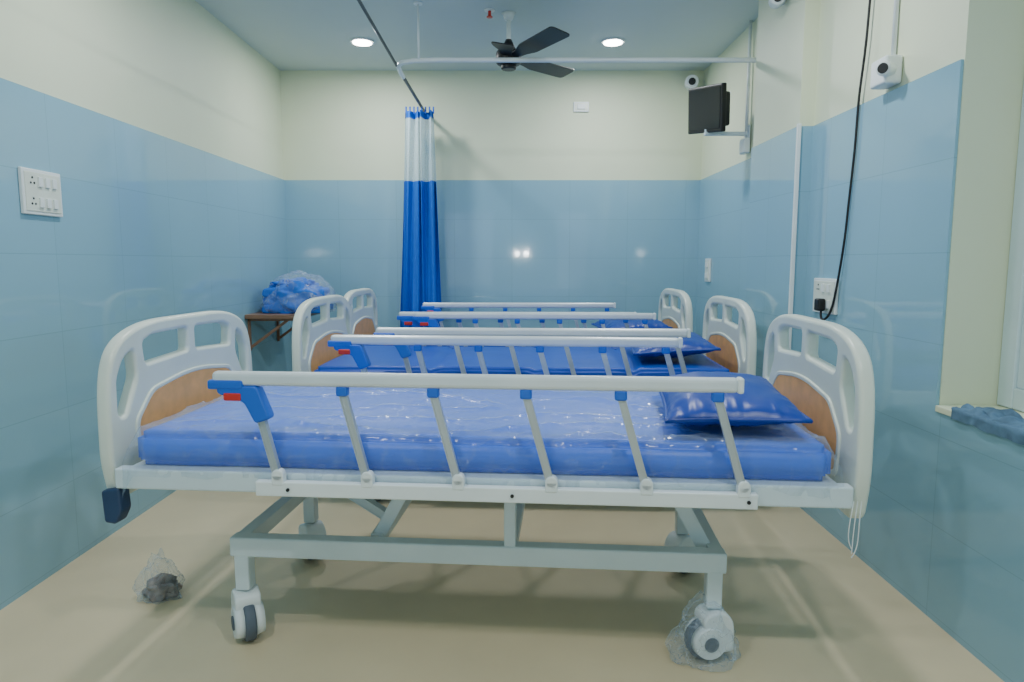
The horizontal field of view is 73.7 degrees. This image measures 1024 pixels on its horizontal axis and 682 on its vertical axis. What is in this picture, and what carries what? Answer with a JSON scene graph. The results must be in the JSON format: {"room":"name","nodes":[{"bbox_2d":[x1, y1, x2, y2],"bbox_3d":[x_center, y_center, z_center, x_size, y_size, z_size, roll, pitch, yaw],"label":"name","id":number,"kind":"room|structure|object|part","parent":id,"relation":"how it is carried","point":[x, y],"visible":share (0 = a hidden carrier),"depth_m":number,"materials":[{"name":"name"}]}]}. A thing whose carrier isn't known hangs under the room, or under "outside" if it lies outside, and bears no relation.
{"room":"hospital room","nodes":[
{"label":"hospital room","id":0,"kind":"room"},
{"bbox_2d":[0,0,283,179],"bbox_3d":[-1.865,-0.325,1.674,0.190,2.640,7.800,0,7,0],"label":"wall","id":1,"kind":"structure","parent":0,"point":[171,69],"depth_m":3.40,"materials":[{"name":"beige paint"}]},
{"bbox_2d":[0,78,291,609],"bbox_3d":[-1.770,0.094,1.623,0.020,1.820,7.597,0,7,0],"label":"tiling","id":2,"kind":"structure","parent":1,"relation":"attached to","point":[152,225],"depth_m":2.82,"materials":[{"name":"tile"}]},
{"bbox_2d":[17,167,62,216],"bbox_3d":[-1.748,-0.551,2.543,0.024,0.165,0.215,0,7,0],"label":"board","id":3,"kind":"object","parent":2,"relation":"attached to","point":[40,191],"visible":1,"depth_m":2.52,"materials":[{"name":"white plastic"}]},
{"bbox_2d":[245,312,319,350],"bbox_3d":[-1.575,-0.090,4.842,0.370,0.245,0.680,0,7,0],"label":"wall shelf","id":4,"kind":"object","parent":2,"relation":"attached to","point":[259,316],"visible":0.56,"depth_m":4.54,"materials":[{"name":"brown laminate"}]},
{"bbox_3d":[-1.607,-0.143,4.554,0.305,0.018,0.024,0,7,0],"label":"bracket arm","id":5,"kind":"part","parent":4,"relation":"part of","materials":[{"name":"brown laminate"}]},
{"bbox_2d":[261,270,336,313],"bbox_3d":[-1.468,-0.350,4.763,0.540,0.290,0.549,0,7,0],"label":"linens","id":6,"kind":"object","parent":4,"relation":"on","point":[283,296],"visible":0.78,"depth_m":4.60,"materials":[{"name":"blue fabric"}]},
{"bbox_2d":[195,0,758,70],"bbox_3d":[-0.102,-1.685,1.516,3.717,0.100,7.800,0,7,0],"label":"ceiling","id":7,"kind":"structure","parent":0,"point":[292,35],"depth_m":4.25,"materials":[{"name":"paint"}]},
{"bbox_2d":[350,37,373,45],"bbox_3d":[-0.990,-1.974,4.513,0.156,0.016,0.156,0,7,0],"label":"recessed light","id":8,"kind":"object","parent":7,"relation":"in","point":[359,41],"visible":1,"depth_m":4.49,"materials":[{"name":"white plastic"}]},
{"bbox_2d":[353,40,371,45],"bbox_3d":[-0.990,-1.969,4.514,0.124,0.007,0.124,0,7,0],"label":"diffuser","id":9,"kind":"object","parent":8,"relation":"attached to","point":[356,42],"depth_m":4.49,"materials":[{"name":"white plastic"}]},
{"bbox_2d":[484,8,494,18],"bbox_3d":[-0.130,-1.897,3.958,0.060,0.042,0.060,0,7,0],"label":"sprinkler","id":10,"kind":"object","parent":7,"relation":"attached to","point":[489,11],"visible":1,"depth_m":3.95,"materials":[{"name":"red metal"}]},
{"bbox_2d":[491,11,573,77],"bbox_3d":[0.139,-1.757,3.958,0.509,0.320,0.885,0,7,0],"label":"ceiling fan","id":11,"kind":"object","parent":7,"relation":"hanging from","point":[551,35],"depth_m":3.93,"materials":[{"name":"black metal"}]},
{"bbox_2d":[357,0,756,111],"bbox_3d":[0.382,-1.696,3.526,2.150,0.340,3.395,0,7,0],"label":"track","id":12,"kind":"object","parent":7,"relation":"attached to","point":[400,63],"visible":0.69,"depth_m":3.87,"materials":[{"name":"white metal"}]},
{"bbox_3d":[-0.530,-1.751,3.864,0.012,0.310,0.012,0,7,0],"label":"hanger rod","id":13,"kind":"part","parent":12,"relation":"part of","materials":[{"name":"white plastic"}]},
{"bbox_2d":[400,107,441,327],"bbox_3d":[-0.698,-0.701,5.110,0.338,2.038,0.112,0,7,0],"label":"privacy curtain","id":14,"kind":"object","parent":12,"relation":"hanging from","point":[420,283],"visible":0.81,"depth_m":5.09,"materials":[{"name":"blue fabric"}]},
{"bbox_2d":[400,180,441,327],"bbox_3d":[-0.698,-0.436,5.141,0.336,1.505,0.109,0,7,0],"label":"drape","id":15,"kind":"object","parent":14,"relation":"hanging from","point":[420,283],"depth_m":5.12,"materials":[{"name":"blue fabric"}]},
{"bbox_2d":[601,37,624,45],"bbox_3d":[0.667,-1.974,4.513,0.156,0.016,0.156,0,7,0],"label":"recessed light","id":16,"kind":"object","parent":7,"relation":"in","point":[613,41],"visible":1,"depth_m":4.49,"materials":[{"name":"white plastic"}]},
{"bbox_2d":[603,40,621,45],"bbox_3d":[0.667,-1.969,4.514,0.124,0.007,0.124,0,7,0],"label":"diffuser","id":17,"kind":"object","parent":16,"relation":"attached to","point":[605,42],"depth_m":4.49,"materials":[{"name":"white plastic"}]},
{"bbox_2d":[280,71,703,179],"bbox_3d":[-0.006,-0.762,5.454,3.527,2.640,0.190,0,7,0],"label":"wall","id":18,"kind":"structure","parent":0,"point":[337,125],"depth_m":5.25,"materials":[{"name":"beige paint"}]},
{"bbox_2d":[285,180,699,357],"bbox_3d":[-0.151,-0.344,5.406,3.217,1.820,0.020,0,7,0],"label":"tiling","id":19,"kind":"structure","parent":18,"relation":"attached to","point":[624,243],"depth_m":5.34,"materials":[{"name":"tile"}]},
{"bbox_2d":[573,102,588,111],"bbox_3d":[0.530,-1.793,5.226,0.120,0.075,0.024,0,7,0],"label":"power socket","id":20,"kind":"object","parent":18,"relation":"attached to","point":[577,106],"visible":1,"depth_m":5.22,"materials":[{"name":"white plastic"}]},
{"bbox_3d":[0.530,-1.792,5.224,0.096,0.051,0.005,0,7,0],"label":"frame","id":21,"kind":"part","parent":20,"relation":"part of","materials":[{"name":"white plastic"}]},
{"bbox_2d":[684,74,698,90],"bbox_3d":[1.354,-1.946,5.151,0.104,0.109,0.164,2,7,13],"label":"security camera","id":22,"kind":"object","parent":18,"relation":"attached to","point":[692,81],"visible":0.87,"depth_m":5.08,"materials":[{"name":"white plastic"}]},
{"bbox_2d":[0,490,1003,681],"bbox_3d":[-0.102,1.036,1.831,3.717,0.100,7.800,0,7,0],"label":"floor","id":23,"kind":"structure","parent":0,"point":[800,608],"depth_m":2.35,"materials":[{"name":"tile"}]},
{"bbox_2d":[139,558,182,602],"bbox_3d":[-1.262,0.824,2.442,0.174,0.180,0.131,0,7,0],"label":"crumpled plastic bag","id":24,"kind":"object","parent":23,"relation":"on","point":[162,586],"visible":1,"depth_m":2.42,"materials":[{"name":"grey plastic"}]},
{"bbox_2d":[97,311,874,664],"bbox_3d":[-0.085,0.417,2.348,2.164,1.009,0.996,1,7,5],"label":"hospital bed","id":25,"kind":"object","parent":23,"relation":"on","point":[839,399],"visible":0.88,"depth_m":1.99,"materials":[{"name":"white plastic"}]},
{"bbox_3d":[-0.845,0.714,2.161,0.046,0.135,0.048,1,7,5],"label":"leg post","id":26,"kind":"part","parent":25,"relation":"part of","materials":[{"name":"metal"}]},
{"bbox_2d":[231,584,260,610],"bbox_3d":[-0.849,0.849,2.182,0.078,0.131,0.096,-4,8,-31],"label":"hood","id":27,"kind":"object","parent":25,"relation":"attached to","point":[243,598],"depth_m":2.14,"materials":[{"name":"white plastic"}]},
{"bbox_3d":[-0.800,0.650,2.715,0.046,0.135,0.048,1,7,5],"label":"leg post","id":28,"kind":"part","parent":25,"relation":"part of","materials":[{"name":"metal"}]},
{"bbox_2d":[298,520,325,534],"bbox_3d":[-0.795,0.786,2.726,0.078,0.131,0.096,-6,9,-43],"label":"hood","id":29,"kind":"object","parent":25,"relation":"attached to","point":[312,527],"depth_m":2.70,"materials":[{"name":"white plastic"}]},
{"bbox_3d":[-0.365,0.513,2.179,0.162,0.256,0.025,1,7,5],"label":"lift arm","id":30,"kind":"part","parent":25,"relation":"part of","materials":[{"name":"metal"}]},
{"bbox_3d":[-0.118,0.109,1.835,1.420,0.040,0.032,1,7,5],"label":"rail","id":31,"kind":"part","parent":25,"relation":"part of","materials":[{"name":"metal"}]},
{"bbox_2d":[138,386,830,480],"bbox_3d":[-0.085,0.305,2.335,2.010,0.226,0.956,1,7,5],"label":"mattress","id":32,"kind":"object","parent":25,"relation":"on","point":[583,432],"visible":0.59,"depth_m":1.97,"materials":[{"name":"blue plastic"}]},
{"bbox_2d":[659,371,812,426],"bbox_3d":[0.652,0.173,2.124,0.388,0.119,0.549,1,7,8],"label":"pillow","id":33,"kind":"object","parent":32,"relation":"on","point":[760,403],"visible":0.72,"depth_m":1.91,"materials":[{"name":"blue plastic"}]},
{"bbox_3d":[-0.120,0.405,1.910,2.060,0.060,0.040,1,7,5],"label":"frame","id":34,"kind":"part","parent":25,"relation":"part of","materials":[{"name":"metal"}]},
{"bbox_3d":[-0.085,0.336,2.338,2.000,0.019,0.830,1,7,5],"label":"deck panel","id":35,"kind":"part","parent":25,"relation":"part of","materials":[{"name":"metal"}]},
{"bbox_3d":[-0.042,0.000,2.776,1.420,0.040,0.032,1,7,5],"label":"rail","id":36,"kind":"part","parent":25,"relation":"part of","materials":[{"name":"metal"}]},
{"bbox_3d":[-0.005,0.518,2.070,0.035,0.215,0.040,1,7,5],"label":"post","id":37,"kind":"part","parent":25,"relation":"part of","materials":[{"name":"metal"}]},
{"bbox_2d":[664,531,694,546],"bbox_3d":[0.641,0.799,2.612,0.096,0.131,0.078,-4,8,-30],"label":"hood","id":38,"kind":"object","parent":25,"relation":"attached to","point":[674,538],"depth_m":2.58,"materials":[{"name":"white plastic"}]},
{"bbox_3d":[0.647,0.663,2.599,0.046,0.135,0.048,1,7,5],"label":"leg post","id":39,"kind":"part","parent":25,"relation":"part of","materials":[{"name":"metal"}]},
{"bbox_3d":[0.532,0.521,2.108,0.167,0.259,0.030,1,7,5],"label":"lift arm","id":40,"kind":"part","parent":25,"relation":"part of","materials":[{"name":"metal"}]},
{"bbox_3d":[0.602,0.727,2.045,0.046,0.135,0.048,1,7,5],"label":"leg post","id":41,"kind":"part","parent":25,"relation":"part of","materials":[{"name":"metal"}]},
{"bbox_2d":[694,603,733,651],"bbox_3d":[0.609,0.863,2.062,0.096,0.131,0.078,-1,7,-10],"label":"hood","id":42,"kind":"object","parent":25,"relation":"attached to","point":[714,627],"depth_m":2.02,"materials":[{"name":"white plastic"}]},
{"bbox_2d":[344,288,692,346],"bbox_3d":[0.030,0.153,4.633,2.164,1.009,0.996,0,7,1],"label":"hospital bed","id":43,"kind":"object","parent":23,"relation":"on","point":[364,318],"visible":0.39,"depth_m":4.59,"materials":[{"name":"white plastic"}]},
{"bbox_2d":[367,345,618,349],"bbox_3d":[0.030,0.009,4.616,1.970,0.104,0.856,0,7,1],"label":"mattress","id":44,"kind":"object","parent":43,"relation":"on","point":[452,347],"visible":0.02,"depth_m":4.20,"materials":[{"name":"blue plastic"}]},
{"bbox_2d":[591,319,672,328],"bbox_3d":[0.780,-0.106,4.538,0.407,0.127,0.609,0,7,-3],"label":"pillow","id":45,"kind":"object","parent":44,"relation":"on","point":[656,323],"visible":0.34,"depth_m":4.31,"materials":[{"name":"blue plastic"}]},
{"bbox_3d":[0.025,-0.155,4.119,1.420,0.040,0.032,0,7,1],"label":"rail","id":46,"kind":"part","parent":43,"relation":"part of","materials":[{"name":"metal"}]},
{"bbox_3d":[0.045,-0.265,5.063,1.420,0.040,0.032,0,7,1],"label":"rail","id":47,"kind":"part","parent":43,"relation":"part of","materials":[{"name":"metal"}]},
{"bbox_2d":[292,295,756,500],"bbox_3d":[0.060,0.269,3.630,2.164,1.009,0.996,0,7,3],"label":"hospital bed","id":48,"kind":"object","parent":23,"relation":"on","point":[737,343],"visible":0.42,"depth_m":3.32,"materials":[{"name":"white plastic"}]},
{"bbox_2d":[314,345,728,376],"bbox_3d":[0.060,0.126,3.613,1.970,0.103,0.856,0,7,3],"label":"mattress","id":49,"kind":"object","parent":48,"relation":"on","point":[588,361],"visible":0.53,"depth_m":3.39,"materials":[{"name":"blue plastic"}]},
{"bbox_2d":[630,332,720,357],"bbox_3d":[0.800,0.011,3.525,0.407,0.119,0.609,0,7,4],"label":"pillow","id":50,"kind":"object","parent":49,"relation":"on","point":[693,345],"visible":0.52,"depth_m":3.26,"materials":[{"name":"blue plastic"}]},
{"bbox_3d":[0.083,-0.039,3.115,1.420,0.040,0.032,0,7,3],"label":"rail","id":51,"kind":"part","parent":48,"relation":"part of","materials":[{"name":"metal"}]},
{"bbox_3d":[0.127,-0.148,4.057,1.420,0.040,0.032,0,7,3],"label":"rail","id":52,"kind":"part","parent":48,"relation":"part of","materials":[{"name":"metal"}]},
{"bbox_2d":[701,18,757,178],"bbox_3d":[1.612,-0.665,4.614,0.290,2.640,1.500,0,7,0],"label":"far section","id":53,"kind":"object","parent":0,"point":[719,153],"visible":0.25,"depth_m":4.52,"materials":[{"name":"beige paint"}]},
{"bbox_2d":[695,158,750,336],"bbox_3d":[1.467,-0.257,4.656,0.020,1.820,1.490,0,7,0],"label":"far tiling","id":54,"kind":"object","parent":53,"relation":"attached to","point":[724,198],"visible":0.29,"depth_m":4.71,"materials":[{"name":"tile"}]},
{"bbox_2d":[705,259,710,281],"bbox_3d":[1.445,-0.524,5.053,0.024,0.170,0.120,0,7,0],"label":"power socket","id":55,"kind":"object","parent":54,"relation":"attached to","point":[707,261],"visible":1,"depth_m":5.02,"materials":[{"name":"white plastic"}]},
{"bbox_3d":[1.442,-0.524,5.053,0.005,0.146,0.096,0,7,0],"label":"frame","id":56,"kind":"part","parent":55,"relation":"part of","materials":[{"name":"white plastic"}]},
{"bbox_2d":[739,20,751,154],"bbox_3d":[1.437,-1.548,4.180,0.040,0.785,0.090,0,7,0],"label":"conduit pipe","id":57,"kind":"object","parent":53,"relation":"attached to","point":[744,145],"visible":1,"depth_m":4.17,"materials":[{"name":"white plastic"}]},
{"bbox_2d":[704,124,749,137],"bbox_3d":[1.322,-1.278,4.211,0.270,0.100,0.070,0,7,0],"label":"bracket","id":58,"kind":"object","parent":57,"relation":"attached to","point":[705,132],"visible":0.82,"depth_m":4.19,"materials":[{"name":"metal"}]},
{"bbox_2d":[688,82,729,133],"bbox_3d":[1.226,-1.422,4.204,0.132,0.315,0.379,-2,7,-20],"label":"wall monitor","id":59,"kind":"object","parent":58,"relation":"attached to","point":[709,105],"visible":1,"depth_m":4.14,"materials":[{"name":"black plastic"}]},
{"bbox_3d":[1.322,-1.278,4.211,0.270,0.020,0.040,0,7,0],"label":"arm","id":60,"kind":"part","parent":58,"relation":"part of","materials":[{"name":"metal"}]},
{"bbox_3d":[1.453,-1.278,4.211,0.008,0.100,0.070,0,7,0],"label":"wall plate","id":61,"kind":"part","parent":58,"relation":"part of","materials":[{"name":"metal"}]},
{"bbox_2d":[753,0,820,146],"bbox_3d":[1.551,-0.543,3.561,0.412,2.640,0.620,0,7,0],"label":"column","id":62,"kind":"structure","parent":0,"point":[788,35],"depth_m":3.36,"materials":[{"name":"beige paint"}]},
{"bbox_2d":[746,126,804,376],"bbox_3d":[1.350,-0.135,3.601,0.030,1.820,0.625,0,7,0],"label":"column tiling","id":63,"kind":"structure","parent":62,"relation":"attached to","point":[772,160],"depth_m":3.51,"materials":[{"name":"blue tile"}]},
{"bbox_2d":[768,0,785,8],"bbox_3d":[1.303,-1.686,3.342,0.085,0.128,0.179,2,7,15],"label":"security camera","id":64,"kind":"object","parent":62,"relation":"attached to","point":[774,4],"visible":1,"depth_m":3.29,"materials":[{"name":"white plastic"}]},
{"bbox_2d":[794,126,812,351],"bbox_3d":[1.390,-0.099,3.296,0.050,1.820,0.010,0,7,0],"label":"wall","id":65,"kind":"structure","parent":0,"point":[808,131],"depth_m":3.24,"materials":[{"name":"tile"}]},
{"bbox_2d":[788,123,801,349],"bbox_3d":[1.337,-0.103,3.284,0.020,1.830,0.012,0,7,0],"label":"trim","id":66,"kind":"structure","parent":65,"relation":"attached to","point":[799,125],"depth_m":3.23,"materials":[{"name":"white plastic"}]},
{"bbox_2d":[815,0,1023,404],"bbox_3d":[1.586,-0.446,2.722,0.342,2.640,1.070,0,7,0],"label":"wall","id":67,"kind":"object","parent":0,"point":[933,35],"visible":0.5,"depth_m":2.21,"materials":[{"name":"beige paint"}]},
{"bbox_2d":[800,59,963,609],"bbox_3d":[1.411,-0.038,2.766,0.012,1.820,1.056,0,7,0],"label":"wall tiles","id":68,"kind":"object","parent":67,"relation":"attached to","point":[893,280],"visible":0.79,"depth_m":2.50,"materials":[{"name":"tile"}]},
{"bbox_2d":[813,278,838,314],"bbox_3d":[1.393,-0.202,3.047,0.024,0.155,0.220,0,7,0],"label":"power socket","id":69,"kind":"object","parent":68,"relation":"attached to","point":[824,288],"depth_m":3.01,"materials":[{"name":"white plastic"}]},
{"bbox_2d":[814,0,870,319],"bbox_3d":[1.379,-0.922,2.813,0.041,1.697,0.293,-1,7,-7],"label":"power plug cable","id":70,"kind":"object","parent":68,"relation":"attached to","point":[819,303],"visible":1,"depth_m":2.81,"materials":[{"name":"black rubber"}]},
{"bbox_2d":[870,0,902,89],"bbox_3d":[1.364,-1.339,2.463,0.099,0.805,0.148,0,7,0],"label":"camera","id":71,"kind":"object","parent":67,"relation":"attached to","point":[886,72],"visible":1,"depth_m":2.49,"materials":[{"name":"white plastic"}]},
{"bbox_2d":[921,412,1023,681],"bbox_3d":[1.411,0.667,1.549,0.012,0.698,1.524,0,7,0],"label":"wall tiling","id":72,"kind":"object","parent":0,"point":[973,579],"depth_m":2.06,"materials":[{"name":"blue tile"}]},
{"bbox_3d":[1.586,0.667,1.547,0.342,0.700,1.520,0,7,0],"label":"wall","id":73,"kind":"structure","parent":0,"visible":0},
{"bbox_2d":[935,405,1023,417],"bbox_3d":[1.573,0.309,1.506,0.348,0.021,1.518,0,7,0],"label":"trim","id":74,"kind":"structure","parent":73,"relation":"on","point":[944,409],"depth_m":2.22,"materials":[{"name":"beige paint"}]},
{"bbox_2d":[951,403,1023,444],"bbox_3d":[1.455,0.248,1.946,0.129,0.058,0.479,0,7,0],"label":"cleaning cloth","id":75,"kind":"object","parent":74,"relation":"on","point":[1008,424],"visible":1,"depth_m":2.02,"materials":[{"name":"blue fabric"}]},
{"bbox_2d":[997,82,1023,411],"bbox_3d":[1.635,-0.491,1.447,0.070,1.578,1.448,0,7,0],"label":"window","id":76,"kind":"structure","parent":73,"relation":"in","point":[1014,301],"depth_m":2.17,"materials":[{"name":"glass"}]},
{"bbox_3d":[1.636,0.263,1.500,0.068,0.068,1.380,0,7,0],"label":"sill rail","id":77,"kind":"part","parent":76,"relation":"part of","materials":[{"name":"white"}]},
{"bbox_3d":[1.630,-0.561,2.069,0.040,1.440,0.060,0,7,0],"label":"sash","id":78,"kind":"part","parent":76,"relation":"part of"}
]}

